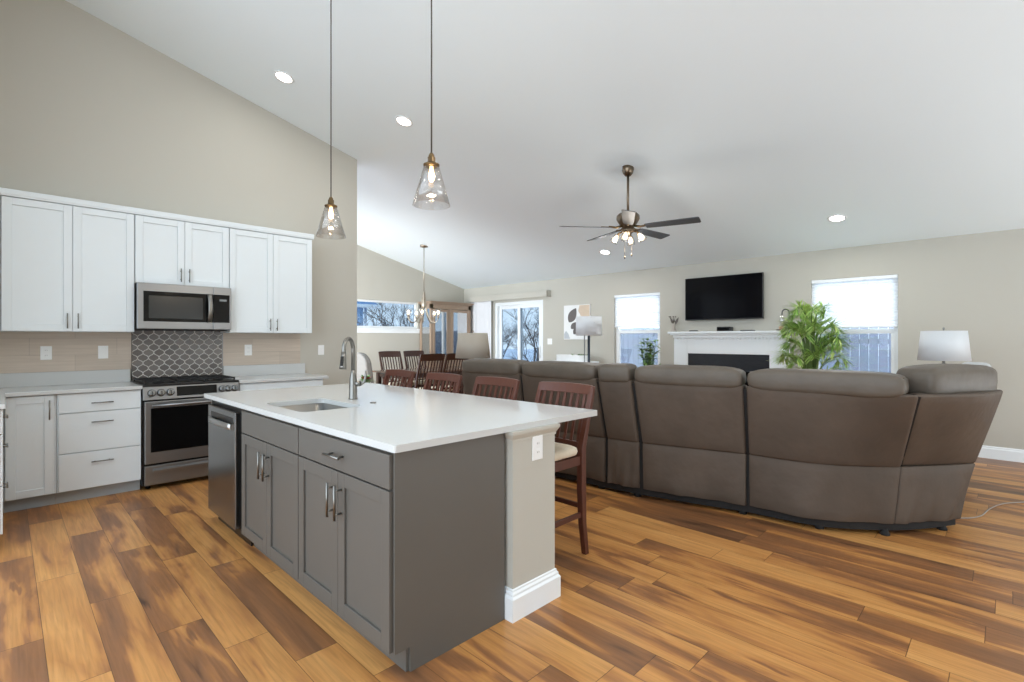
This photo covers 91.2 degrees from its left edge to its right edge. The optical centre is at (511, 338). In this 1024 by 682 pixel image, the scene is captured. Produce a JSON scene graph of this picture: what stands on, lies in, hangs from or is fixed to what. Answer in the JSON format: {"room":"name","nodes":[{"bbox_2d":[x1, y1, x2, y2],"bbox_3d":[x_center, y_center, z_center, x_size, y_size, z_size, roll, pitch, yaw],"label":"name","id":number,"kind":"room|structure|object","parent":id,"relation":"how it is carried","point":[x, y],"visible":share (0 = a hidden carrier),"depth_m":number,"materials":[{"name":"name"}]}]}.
{"room":"open-plan kitchen","nodes":[
{"label":"open-plan kitchen","id":0,"kind":"room"},
{"bbox_2d":[0,0,356,384],"bbox_3d":[-3.470,-0.999,5.152,0.120,4.678,4.008,0,0,45],"label":"wall","id":1,"kind":"structure","parent":0,"point":[90,111],"depth_m":5.02,"materials":[{"name":"paint"}]},
{"bbox_2d":[0,202,0,331],"bbox_3d":[-4.416,-0.604,3.888,0.307,1.082,0.631,0,0,45],"label":"upper cabinet","id":2,"kind":"object","parent":1,"relation":"attached to","point":[0,202],"visible":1,"depth_m":4.19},
{"bbox_2d":[0,332,130,373],"bbox_3d":[-4.213,0.114,4.308,0.008,0.352,1.519,0,0,45],"label":"tile backsplash","id":3,"kind":"structure","parent":1,"relation":"attached to","point":[19,351],"depth_m":4.50,"materials":[{"name":"beige tile"}]},
{"bbox_2d":[40,346,51,359],"bbox_3d":[-4.098,0.123,4.412,0.008,0.120,0.075,0,0,45],"label":"wall outlet","id":4,"kind":"object","parent":3,"relation":"attached to","point":[45,351],"visible":1,"depth_m":4.41,"materials":[{"name":"white plastic"}]},
{"bbox_2d":[98,346,107,358],"bbox_3d":[-3.822,0.123,4.690,0.009,0.120,0.075,0,0,45],"label":"light switch","id":5,"kind":"object","parent":3,"relation":"attached to","point":[102,350],"visible":1,"depth_m":4.68,"materials":[{"name":"white plastic"}]},
{"bbox_2d":[1,196,133,331],"bbox_3d":[-3.869,-0.604,4.401,0.362,1.082,0.860,0,0,45],"label":"upper cabinet","id":6,"kind":"object","parent":1,"relation":"attached to","point":[65,268],"visible":1,"depth_m":4.26,"materials":[{"name":"white wood"}]},
{"bbox_2d":[0,187,313,239],"bbox_3d":[-3.512,-1.176,4.779,0.339,0.058,3.160,0,0,45],"label":"trim","id":7,"kind":"structure","parent":1,"relation":"attached to","point":[7,192],"depth_m":4.64,"materials":[{"name":"white wood"}]},
{"bbox_2d":[131,330,222,379],"bbox_3d":[-3.399,0.157,5.129,0.012,0.486,0.794,0,0,45],"label":"tile backsplash","id":8,"kind":"structure","parent":1,"relation":"attached to","point":[153,353],"depth_m":5.10,"materials":[{"name":"tile"}]},
{"bbox_2d":[134,215,228,287],"bbox_3d":[-3.290,-0.832,4.987,0.362,0.627,0.784,0,0,45],"label":"upper cabinet","id":9,"kind":"object","parent":1,"relation":"attached to","point":[166,251],"visible":0.88,"depth_m":4.86,"materials":[{"name":"white wood"}]},
{"bbox_2d":[134,282,230,330],"bbox_3d":[-3.245,-0.299,4.943,0.464,0.435,0.776,0,0,45],"label":"microwave","id":10,"kind":"object","parent":9,"relation":"attached to","point":[157,306],"visible":0.96,"depth_m":4.80,"materials":[{"name":"silver metal"}]},
{"bbox_2d":[223,333,299,365],"bbox_3d":[-2.829,0.113,5.709,0.008,0.354,0.833,0,0,45],"label":"tile backsplash","id":11,"kind":"structure","parent":1,"relation":"attached to","point":[267,348],"depth_m":5.69,"materials":[{"name":"beige tile"}]},
{"bbox_2d":[245,345,251,354],"bbox_3d":[-2.937,0.123,5.586,0.008,0.120,0.075,0,0,45],"label":"wall outlet","id":12,"kind":"object","parent":11,"relation":"attached to","point":[248,348],"visible":1,"depth_m":5.59,"materials":[{"name":"white plastic"}]},
{"bbox_2d":[220,228,311,333],"bbox_3d":[-2.709,-0.605,5.575,0.362,1.080,0.864,0,0,45],"label":"upper cabinet","id":13,"kind":"object","parent":1,"relation":"attached to","point":[270,275],"visible":1,"depth_m":5.44,"materials":[{"name":"white wood"}]},
{"bbox_2d":[318,345,323,354],"bbox_3d":[-2.355,0.135,6.188,0.009,0.120,0.075,0,0,45],"label":"light switch","id":14,"kind":"object","parent":1,"relation":"attached to","point":[320,347],"visible":1,"depth_m":6.18,"materials":[{"name":"white plastic"}]},
{"bbox_2d":[357,245,463,383],"bbox_3d":[-2.839,-0.529,10.470,0.150,3.738,4.940,0,0,45],"label":"wall","id":15,"kind":"structure","parent":0,"point":[379,277],"depth_m":10.65,"materials":[{"name":"paint"}]},
{"bbox_2d":[357,299,419,332],"bbox_3d":[-2.854,-0.468,10.412,0.150,0.685,2.197,0,0,45],"label":"window","id":16,"kind":"structure","parent":15,"relation":"in","point":[360,329],"depth_m":10.64,"materials":[{"name":"white wood"}]},
{"bbox_2d":[0,457,1023,681],"bbox_3d":[-0.564,1.390,3.771,12.705,0.100,10.970,0,0,45],"label":"floor","id":17,"kind":"structure","parent":0,"point":[141,585],"depth_m":2.53,"materials":[{"name":"brown wood"}]},
{"bbox_2d":[0,409,8,534],"bbox_3d":[-3.780,0.890,3.288,1.000,0.899,0.676,0,0,45],"label":"base cabinet","id":18,"kind":"object","parent":17,"relation":"on","point":[1,410],"visible":0.95,"depth_m":3.17,"materials":[{"name":"white wood"}]},
{"bbox_2d":[0,369,142,408],"bbox_3d":[-3.672,0.365,3.766,1.539,0.149,1.507,0,0,45],"label":"countertop","id":19,"kind":"structure","parent":18,"relation":"on","point":[63,382],"depth_m":4.35,"materials":[{"name":"white stone"}]},
{"bbox_2d":[3,394,55,512],"bbox_3d":[-3.962,0.890,4.109,0.642,0.899,0.310,0,0,45],"label":"base cabinet","id":20,"kind":"object","parent":17,"relation":"on","point":[29,431],"visible":0.92,"depth_m":3.92,"materials":[{"name":"white wood"}]},
{"bbox_2d":[56,389,140,503],"bbox_3d":[-3.656,0.890,4.418,0.642,0.899,0.554,0,0,45],"label":"base cabinet","id":21,"kind":"object","parent":17,"relation":"on","point":[98,434],"visible":0.88,"depth_m":4.20,"materials":[{"name":"white wood"}]},
{"bbox_2d":[130,374,238,488],"bbox_3d":[-3.162,0.858,4.868,0.694,0.964,0.776,0,0,45],"label":"gas range","id":22,"kind":"object","parent":17,"relation":"on","point":[174,409],"visible":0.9,"depth_m":4.58,"materials":[{"name":"silver metal"}]},
{"bbox_2d":[130,378,238,386],"bbox_3d":[-3.187,0.414,4.893,0.619,0.022,0.776,0,0,45],"label":"cooktop","id":23,"kind":"object","parent":22,"relation":"in","point":[145,382],"depth_m":4.72,"materials":[{"name":"black metal"}]},
{"bbox_2d":[208,401,252,545],"bbox_3d":[-1.780,0.895,3.650,0.707,0.890,0.661,0,0,45],"label":"dishwasher","id":24,"kind":"object","parent":17,"relation":"on","point":[224,420],"visible":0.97,"depth_m":3.40,"materials":[{"name":"silver metal"}]},
{"bbox_2d":[242,410,312,593],"bbox_3d":[-1.210,0.890,3.091,0.878,0.899,0.655,0,0,45],"label":"base cabinet","id":25,"kind":"object","parent":17,"relation":"on","point":[270,446],"visible":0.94,"depth_m":2.84,"materials":[{"name":"grey wood"}]},
{"bbox_2d":[239,379,322,390],"bbox_3d":[-2.606,0.890,5.481,0.642,0.899,0.868,0,0,45],"label":"base cabinet","id":26,"kind":"object","parent":17,"relation":"on","point":[312,382],"visible":0.06,"depth_m":5.26,"materials":[{"name":"white wood"}]},
{"bbox_2d":[223,363,328,383],"bbox_3d":[-2.593,0.365,5.498,0.639,0.149,0.915,0,0,45],"label":"countertop","id":27,"kind":"structure","parent":26,"relation":"on","point":[296,371],"depth_m":5.58,"materials":[{"name":"white stone"}]},
{"bbox_2d":[357,353,373,382],"bbox_3d":[-2.422,0.785,8.645,0.596,1.110,0.570,0,0,45],"label":"chair","id":28,"kind":"object","parent":17,"relation":"on","point":[363,361],"visible":0.16,"depth_m":8.35,"materials":[{"name":"grey fabric"}]},
{"bbox_2d":[378,351,414,387],"bbox_3d":[-2.236,0.790,9.803,0.644,1.101,0.496,0,0,45],"label":"dining chair","id":29,"kind":"object","parent":17,"relation":"on","point":[382,354],"visible":0.31,"depth_m":9.94,"materials":[{"name":"brown wood"}]},
{"bbox_2d":[382,369,414,387],"bbox_3d":[-1.235,0.815,4.533,0.466,1.051,0.582,0,0,45],"label":"counter stool","id":30,"kind":"object","parent":17,"relation":"on","point":[389,372],"visible":0.16,"depth_m":4.71,"materials":[{"name":"brown wood"}]},
{"bbox_2d":[299,426,504,671],"bbox_3d":[-0.581,0.890,2.472,0.882,0.899,0.659,0,0,45],"label":"base cabinet","id":31,"kind":"object","parent":17,"relation":"on","point":[407,548],"visible":0.98,"depth_m":2.18,"materials":[{"name":"grey wood"}]},
{"bbox_2d":[204,382,596,452],"bbox_3d":[-0.914,0.425,3.333,2.633,0.030,1.348,0,0,45],"label":"countertop","id":32,"kind":"structure","parent":31,"relation":"on","point":[401,419],"depth_m":2.80,"materials":[{"name":"white stone"}]},
{"bbox_2d":[279,403,346,411],"bbox_3d":[-1.245,0.544,3.136,0.604,0.207,0.404,0,0,45],"label":"undermount sink","id":33,"kind":"object","parent":32,"relation":"in","point":[311,407],"visible":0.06,"depth_m":3.39,"materials":[{"name":"silver metal"}]},
{"bbox_2d":[339,337,366,399],"bbox_3d":[-1.091,0.197,3.353,0.120,0.426,0.229,0,0,27],"label":"kitchen faucet","id":34,"kind":"object","parent":32,"relation":"on","point":[353,383],"visible":1,"depth_m":3.41,"materials":[{"name":"silver metal"}]},
{"bbox_2d":[372,366,461,386],"bbox_3d":[-1.554,0.958,9.580,0.960,0.765,2.000,0,0,45],"label":"dining table","id":35,"kind":"object","parent":17,"relation":"on","point":[379,373],"visible":0.23,"depth_m":9.22,"materials":[{"name":"brown wood"}]},
{"bbox_2d":[403,350,440,386],"bbox_3d":[-1.835,0.790,10.209,0.644,1.101,0.496,0,0,45],"label":"dining chair","id":36,"kind":"object","parent":17,"relation":"on","point":[414,353],"visible":0.23,"depth_m":10.31,"materials":[{"name":"brown wood"}]},
{"bbox_2d":[414,354,444,390],"bbox_3d":[-1.504,0.790,8.419,0.644,1.101,0.496,0,0,45],"label":"dining chair","id":37,"kind":"object","parent":17,"relation":"on","point":[423,357],"visible":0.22,"depth_m":8.20,"materials":[{"name":"brown wood"}]},
{"bbox_2d":[423,373,462,392],"bbox_3d":[-0.758,0.815,4.062,0.466,1.051,0.582,0,0,45],"label":"counter stool","id":38,"kind":"object","parent":17,"relation":"on","point":[455,378],"visible":0.16,"depth_m":4.23,"materials":[{"name":"brown wood"}]},
{"bbox_2d":[418,301,473,393],"bbox_3d":[-1.485,0.259,11.364,0.480,2.162,1.235,0,0,45],"label":"china cabinet","id":39,"kind":"object","parent":17,"relation":"on","point":[440,337],"visible":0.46,"depth_m":11.09,"materials":[{"name":"brown wood"}]},
{"bbox_2d":[431,353,467,393],"bbox_3d":[-1.131,0.790,8.796,0.644,1.101,0.496,0,0,45],"label":"dining chair","id":40,"kind":"object","parent":17,"relation":"on","point":[450,356],"visible":0.24,"depth_m":8.58,"materials":[{"name":"brown wood"}]},
{"bbox_2d":[472,376,519,399],"bbox_3d":[-0.296,0.815,3.605,0.466,1.051,0.582,0,0,45],"label":"counter stool","id":41,"kind":"object","parent":17,"relation":"on","point":[513,384],"visible":0.13,"depth_m":3.77,"materials":[{"name":"brown wood"}]},
{"bbox_2d":[505,423,560,622],"bbox_3d":[-0.781,0.890,3.387,2.557,0.900,0.356,0,0,45],"label":"island post","id":42,"kind":"object","parent":17,"relation":"on","point":[532,579],"visible":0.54,"depth_m":2.47,"materials":[{"name":"paint"}]},
{"bbox_2d":[532,435,542,460],"bbox_3d":[0.128,0.545,2.513,0.008,0.120,0.075,0,0,45],"label":"wall outlet","id":43,"kind":"object","parent":42,"relation":"attached to","point":[537,441],"visible":1,"depth_m":2.51,"materials":[{"name":"white plastic"}]},
{"bbox_2d":[534,382,594,554],"bbox_3d":[0.173,0.815,3.141,0.466,1.051,0.582,0,0,45],"label":"counter stool","id":44,"kind":"object","parent":17,"relation":"on","point":[571,453],"visible":0.29,"depth_m":3.11,"materials":[{"name":"brown wood"}]},
{"bbox_2d":[547,360,598,362],"bbox_3d":[1.120,0.875,9.383,0.900,0.930,0.480,0,0,45],"label":"console table","id":45,"kind":"object","parent":17,"relation":"on","point":[547,360],"visible":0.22,"depth_m":9.17,"materials":[{"name":"white wood"}]},
{"bbox_2d":[556,354,587,361],"bbox_3d":[1.130,0.341,9.365,0.740,0.139,0.269,0,0,45],"label":"planter","id":46,"kind":"object","parent":45,"relation":"on","point":[559,357],"visible":0.92,"depth_m":9.22,"materials":[{"name":"ceramic"}]},
{"bbox_2d":[576,316,601,361],"bbox_3d":[1.240,0.490,8.097,0.424,1.700,0.424,0,0,45],"label":"floor lamp","id":47,"kind":"object","parent":17,"relation":"on","point":[588,326],"visible":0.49,"depth_m":7.92,"materials":[{"name":"fabric"}]},
{"bbox_2d":[635,338,660,365],"bbox_3d":[2.171,0.661,7.893,0.437,1.359,0.469,0,0,-26],"label":"potted plant","id":48,"kind":"object","parent":17,"relation":"on","point":[648,360],"visible":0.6,"depth_m":7.86,"materials":[{"name":"green plant"}]},
{"bbox_2d":[667,331,795,385],"bbox_3d":[3.158,0.611,7.486,1.835,1.458,0.448,0,0,45],"label":"fireplace","id":49,"kind":"object","parent":17,"relation":"on","point":[748,351],"visible":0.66,"depth_m":7.53,"materials":[{"name":"stone"}]},
{"bbox_2d":[669,316,678,331],"bbox_3d":[2.627,-0.245,8.162,0.149,0.253,0.122,0,0,45],"label":"figurine","id":50,"kind":"object","parent":49,"relation":"on","point":[673,329],"visible":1,"depth_m":8.14,"materials":[{"name":"ceramic"}]},
{"bbox_2d":[717,327,732,330],"bbox_3d":[3.216,-0.152,7.577,0.210,0.066,0.122,0,0,45],"label":"media box","id":51,"kind":"object","parent":49,"relation":"on","point":[718,328],"visible":0.94,"depth_m":7.52,"materials":[{"name":"black plastic"}]},
{"bbox_2d":[667,331,795,334],"bbox_3d":[3.245,-0.089,7.575,1.835,0.058,0.198,0,0,45],"label":"mantel shelf","id":52,"kind":"object","parent":49,"relation":"attached to","point":[691,332],"depth_m":7.50,"materials":[{"name":"white wood"}]},
{"bbox_2d":[776,309,789,330],"bbox_3d":[3.789,-0.270,6.997,0.170,0.302,0.100,0,0,45],"label":"candle lantern","id":53,"kind":"object","parent":49,"relation":"on","point":[779,329],"visible":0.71,"depth_m":7.00,"materials":[{"name":"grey metal"}]},
{"bbox_2d":[462,358,1002,535],"bbox_3d":[1.758,0.753,5.014,4.481,1.175,2.596,0,0,45],"label":"sectional sofa","id":54,"kind":"object","parent":17,"relation":"on","point":[821,448],"visible":0.85,"depth_m":3.54,"materials":[{"name":"brown leather"}]},
{"bbox_2d":[462,358,528,374],"bbox_3d":[-0.170,0.295,5.311,0.833,0.171,0.270,0,0,41],"label":"pillow","id":55,"kind":"object","parent":54,"relation":"on","point":[484,366],"depth_m":5.18,"materials":[{"name":"leather"}]},
{"bbox_2d":[522,361,601,379],"bbox_3d":[0.480,0.295,4.714,0.868,0.170,0.276,0,0,45],"label":"pillow","id":56,"kind":"object","parent":54,"relation":"on","point":[534,370],"depth_m":4.58,"materials":[{"name":"leather"}]},
{"bbox_2d":[598,363,636,381],"bbox_3d":[0.918,0.295,4.338,0.287,0.171,0.272,0,0,30],"label":"pillow","id":57,"kind":"object","parent":54,"relation":"on","point":[610,372],"depth_m":4.23,"materials":[{"name":"leather"}]},
{"bbox_2d":[635,364,746,387],"bbox_3d":[1.412,0.295,4.006,0.830,0.170,0.271,0,0,35],"label":"pillow","id":58,"kind":"object","parent":54,"relation":"on","point":[660,375],"depth_m":3.89,"materials":[{"name":"leather"}]},
{"bbox_2d":[747,368,908,397],"bbox_3d":[2.126,0.295,3.433,0.924,0.171,0.271,0,0,42],"label":"pillow","id":59,"kind":"object","parent":54,"relation":"on","point":[778,382],"depth_m":3.31,"materials":[{"name":"leather"}]},
{"bbox_2d":[896,363,997,393],"bbox_3d":[2.886,0.278,3.328,0.715,0.225,0.270,0,0,-21],"label":"pillow","id":60,"kind":"object","parent":54,"relation":"on","point":[944,378],"depth_m":3.18,"materials":[{"name":"leather"}]},
{"bbox_2d":[962,362,991,366],"bbox_3d":[3.844,0.258,4.159,0.204,0.132,0.301,0,0,45],"label":"throw pillow","id":61,"kind":"object","parent":54,"relation":"on","point":[974,363],"visible":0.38,"depth_m":4.08,"materials":[{"name":"white fabric"}]},
{"bbox_2d":[768,297,854,369],"bbox_3d":[3.657,0.409,6.179,1.037,1.863,1.017,0,0,39],"label":"potted palm","id":62,"kind":"object","parent":17,"relation":"on","point":[813,350],"visible":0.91,"depth_m":6.08,"materials":[{"name":"plant"}]},
{"bbox_2d":[961,502,1023,518],"bbox_3d":[3.928,1.334,3.990,1.352,0.010,0.104,0,0,-22],"label":"power cord","id":63,"kind":"object","parent":17,"relation":"on","point":[985,512],"visible":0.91,"depth_m":3.91,"materials":[{"name":"grey plastic"}]},
{"bbox_3d":[-0.496,1.030,6.368,0.496,0.620,0.496,0,0,45],"label":"end table","id":64,"kind":"object","parent":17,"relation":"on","visible":0},
{"bbox_2d":[455,330,490,358],"bbox_3d":[-0.496,0.304,6.368,0.450,0.831,0.450,0,0,45],"label":"table lamp","id":65,"kind":"object","parent":64,"relation":"on","point":[469,345],"visible":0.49,"depth_m":6.19,"materials":[{"name":"beige fabric"}]},
{"bbox_3d":[4.250,1.030,4.939,0.536,0.620,0.536,0,0,45],"label":"end table","id":66,"kind":"object","parent":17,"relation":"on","visible":0},
{"bbox_2d":[917,327,971,363],"bbox_3d":[4.250,0.302,4.939,0.410,0.836,0.410,0,0,45],"label":"table lamp","id":67,"kind":"object","parent":66,"relation":"on","point":[943,346],"visible":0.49,"depth_m":4.79,"materials":[{"name":"white fabric"}]},
{"bbox_3d":[-2.092,1.040,7.158,0.350,0.601,0.350,0,0,45],"label":"plant stand","id":68,"kind":"object","parent":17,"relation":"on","visible":0},
{"bbox_2d":[358,374,375,382],"bbox_3d":[-2.066,0.623,7.159,0.330,0.234,0.293,0,0,45],"label":"potted plant","id":69,"kind":"object","parent":68,"relation":"on","point":[361,376],"visible":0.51,"depth_m":7.14,"materials":[{"name":"green plant"}]},
{"bbox_2d":[66,0,1023,288],"bbox_3d":[-0.529,-2.652,3.842,12.755,2.980,11.120,0,0,45],"label":"ceiling","id":70,"kind":"structure","parent":0,"point":[762,122],"depth_m":4.73,"materials":[{"name":"paint"}]},
{"bbox_2d":[274,70,293,83],"bbox_3d":[-2.303,-2.643,5.067,0.196,0.053,0.190,0,0,45],"label":"recessed light","id":71,"kind":"object","parent":70,"relation":"in","point":[282,76],"visible":1,"depth_m":5.06,"materials":[{"name":"white plastic"}]},
{"bbox_2d":[317,0,336,231],"bbox_3d":[-1.357,-1.745,3.760,0.216,1.958,0.216,0,0,45],"label":"pendant light","id":72,"kind":"object","parent":70,"relation":"hanging from","point":[330,205],"visible":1,"depth_m":3.76,"materials":[{"name":"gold metal"}]},
{"bbox_2d":[324,196,336,208],"bbox_3d":[-1.357,-1.028,3.760,0.092,0.076,0.092,0,0,45],"label":"socket","id":73,"kind":"object","parent":72,"relation":"attached to","point":[330,205],"depth_m":3.75,"materials":[{"name":"gold metal"}]},
{"bbox_2d":[395,115,412,126],"bbox_3d":[-1.178,-2.373,5.470,0.196,0.053,0.190,0,0,45],"label":"recessed light","id":74,"kind":"object","parent":70,"relation":"in","point":[404,121],"visible":1,"depth_m":5.46,"materials":[{"name":"white plastic"}]},
{"bbox_2d":[407,244,439,323],"bbox_3d":[-1.666,-1.034,9.475,0.650,1.477,0.659,0,0,45],"label":"chandelier","id":75,"kind":"object","parent":70,"relation":"hanging from","point":[423,304],"visible":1,"depth_m":9.43,"materials":[{"name":"silver metal"}]},
{"bbox_2d":[421,0,439,181],"bbox_3d":[-0.461,-1.745,2.875,0.216,1.958,0.216,0,0,45],"label":"pendant light","id":76,"kind":"object","parent":70,"relation":"hanging from","point":[431,164],"visible":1,"depth_m":2.87,"materials":[{"name":"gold metal"}]},
{"bbox_2d":[423,152,439,168],"bbox_3d":[-0.461,-1.028,2.875,0.092,0.076,0.092,0,0,45],"label":"socket","id":77,"kind":"object","parent":76,"relation":"attached to","point":[431,164],"depth_m":2.86,"materials":[{"name":"gold metal"}]},
{"bbox_2d":[599,250,610,254],"bbox_3d":[1.518,-1.416,8.187,0.196,0.053,0.190,0,0,45],"label":"recessed light","id":78,"kind":"object","parent":70,"relation":"in","point":[606,252],"visible":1,"depth_m":8.18,"materials":[{"name":"white plastic"}]},
{"bbox_2d":[559,165,700,258],"bbox_3d":[1.339,-1.416,5.641,1.493,1.039,1.452,0,0,45],"label":"ceiling fan","id":79,"kind":"object","parent":70,"relation":"hanging from","point":[627,219],"visible":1,"depth_m":5.55,"materials":[{"name":"brown metal"}]},
{"bbox_2d":[827,214,846,221],"bbox_3d":[3.821,-1.419,5.897,0.196,0.053,0.190,0,0,45],"label":"recessed light","id":80,"kind":"object","parent":70,"relation":"in","point":[838,217],"visible":1,"depth_m":5.89,"materials":[{"name":"white plastic"}]},
{"bbox_2d":[464,228,1023,462],"bbox_3d":[3.322,0.070,7.738,12.755,2.540,0.164,0,0,45],"label":"wall","id":81,"kind":"structure","parent":0,"point":[972,283],"depth_m":6.17,"materials":[{"name":"paint"}]},
{"bbox_2d":[468,290,550,358],"bbox_3d":[-0.122,0.155,10.961,2.435,2.270,0.118,0,0,45],"label":"vertical blind","id":82,"kind":"object","parent":81,"relation":"attached to","point":[481,309],"visible":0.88,"depth_m":11.39,"materials":[{"name":"plastic"}]},
{"bbox_2d":[495,300,542,360],"bbox_3d":[0.171,0.265,10.856,1.450,2.150,0.139,0,0,45],"label":"door","id":83,"kind":"structure","parent":81,"relation":"in","point":[519,305],"depth_m":10.84,"materials":[{"name":"white plastic"}]},
{"bbox_2d":[564,304,590,339],"bbox_3d":[1.252,-0.323,9.662,0.625,0.665,0.032,0,0,45],"label":"wall art","id":84,"kind":"object","parent":81,"relation":"attached to","point":[571,312],"visible":0.69,"depth_m":9.71,"materials":[{"name":"white paper"}]},
{"bbox_2d":[614,292,659,326],"bbox_3d":[2.192,-0.501,8.796,0.902,0.578,0.046,0,0,45],"label":"window blind","id":85,"kind":"object","parent":81,"relation":"attached to","point":[631,310],"visible":1,"depth_m":8.78,"materials":[{"name":"white fabric"}]},
{"bbox_2d":[616,327,659,363],"bbox_3d":[2.212,0.014,8.816,0.910,1.612,0.150,0,0,45],"label":"window","id":86,"kind":"structure","parent":81,"relation":"in","point":[619,332],"depth_m":9.08,"materials":[{"name":"white plastic"}]},
{"bbox_2d":[685,272,763,320],"bbox_3d":[3.228,-0.631,7.680,1.177,0.669,0.074,0,0,45],"label":"television","id":87,"kind":"object","parent":81,"relation":"attached to","point":[738,296],"visible":1,"depth_m":7.61,"materials":[{"name":"black plastic"}]},
{"bbox_2d":[811,274,897,327],"bbox_3d":[4.456,-0.475,6.559,0.945,0.654,0.046,0,0,45],"label":"window blind","id":88,"kind":"object","parent":81,"relation":"attached to","point":[869,301],"visible":0.82,"depth_m":6.50,"materials":[{"name":"white fabric"}]},
{"bbox_2d":[815,327,897,373],"bbox_3d":[4.475,0.008,6.579,0.953,1.624,0.150,0,0,45],"label":"window","id":89,"kind":"structure","parent":81,"relation":"in","point":[894,332],"depth_m":6.30,"materials":[{"name":"white plastic"}]},
{"label":"outside","id":90,"kind":"structure","parent":0,"visible":0},
{"bbox_2d":[503,349,878,371],"bbox_3d":[1.914,1.740,36.074,72.000,0.100,66.000,0,0,45],"label":"ground","id":91,"kind":"structure","parent":90,"point":[530,352],"depth_m":54.69,"materials":[{"name":"white snow"}]},
{"bbox_2d":[357,301,380,325],"bbox_3d":[-11.931,-1.085,21.286,8.100,5.550,9.500,0,0,45],"label":"neighbor house","id":92,"kind":"structure","parent":91,"relation":"on","point":[360,305],"depth_m":21.76,"materials":[{"name":"blue"}]},
{"bbox_2d":[357,303,399,325],"bbox_3d":[-5.184,0.015,17.443,2.399,3.414,2.938,0,0,-22],"label":"bare tree","id":93,"kind":"object","parent":91,"relation":"on","point":[370,315],"visible":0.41,"depth_m":17.53,"materials":[{"name":"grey plant"}]},
{"bbox_2d":[363,303,400,325],"bbox_3d":[-7.468,-0.550,26.890,3.872,4.541,2.694,0,0,45],"label":"bare tree","id":94,"kind":"object","parent":91,"relation":"on","point":[382,306],"visible":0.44,"depth_m":26.46,"materials":[{"name":"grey plant"}]},
{"bbox_2d":[388,304,412,326],"bbox_3d":[-4.382,-0.376,21.034,1.804,4.207,2.393,0,0,25],"label":"bare tree","id":95,"kind":"object","parent":91,"relation":"on","point":[404,311],"visible":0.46,"depth_m":20.58,"materials":[{"name":"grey plant"}]},
{"bbox_2d":[503,321,517,356],"bbox_3d":[-0.415,0.498,18.665,2.170,2.450,1.320,0,0,17],"label":"bare tree","id":96,"kind":"object","parent":91,"relation":"on","point":[514,321],"visible":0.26,"depth_m":18.41,"materials":[{"name":"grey plant"}]},
{"bbox_2d":[503,319,523,344],"bbox_3d":[-0.862,0.037,22.058,3.149,3.375,1.824,0,0,16],"label":"bare tree","id":97,"kind":"object","parent":91,"relation":"on","point":[507,319],"visible":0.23,"depth_m":21.89,"materials":[{"name":"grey plant"}]},
{"bbox_2d":[503,323,536,360],"bbox_3d":[0.188,0.579,15.335,1.290,2.288,1.482,0,0,-22],"label":"bare tree","id":98,"kind":"object","parent":91,"relation":"on","point":[512,344],"visible":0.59,"depth_m":15.27,"materials":[{"name":"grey plant"}]},
{"bbox_2d":[503,307,538,360],"bbox_3d":[1.169,-1.038,31.790,3.825,5.531,3.067,0,0,1],"label":"bare tree","id":99,"kind":"object","parent":91,"relation":"on","point":[516,318],"visible":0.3,"depth_m":31.69,"materials":[{"name":"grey plant"}]},
{"bbox_2d":[508,321,538,360],"bbox_3d":[1.052,0.415,20.578,2.707,2.617,2.582,0,0,19],"label":"bare tree","id":100,"kind":"object","parent":91,"relation":"on","point":[533,339],"visible":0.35,"depth_m":20.70,"materials":[{"name":"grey plant"}]},
{"bbox_2d":[511,351,538,361],"bbox_3d":[1.178,1.052,17.947,1.701,1.306,1.898,0,0,45],"label":"undergrowth","id":101,"kind":"object","parent":91,"relation":"on","point":[511,351],"visible":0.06,"depth_m":17.88,"materials":[{"name":"plant"}]},
{"bbox_2d":[530,309,538,354],"bbox_3d":[1.554,-0.009,25.315,1.651,3.473,2.772,0,0,23],"label":"bare tree","id":102,"kind":"object","parent":91,"relation":"on","point":[536,325],"visible":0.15,"depth_m":24.90,"materials":[{"name":"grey plant"}]},
{"bbox_2d":[620,327,893,372],"bbox_3d":[7.011,0.700,8.864,14.492,1.980,0.065,0,0,45],"label":"fence","id":103,"kind":"object","parent":91,"relation":"on","point":[864,357],"visible":0.03,"depth_m":9.40,"materials":[{"name":"white wood"}]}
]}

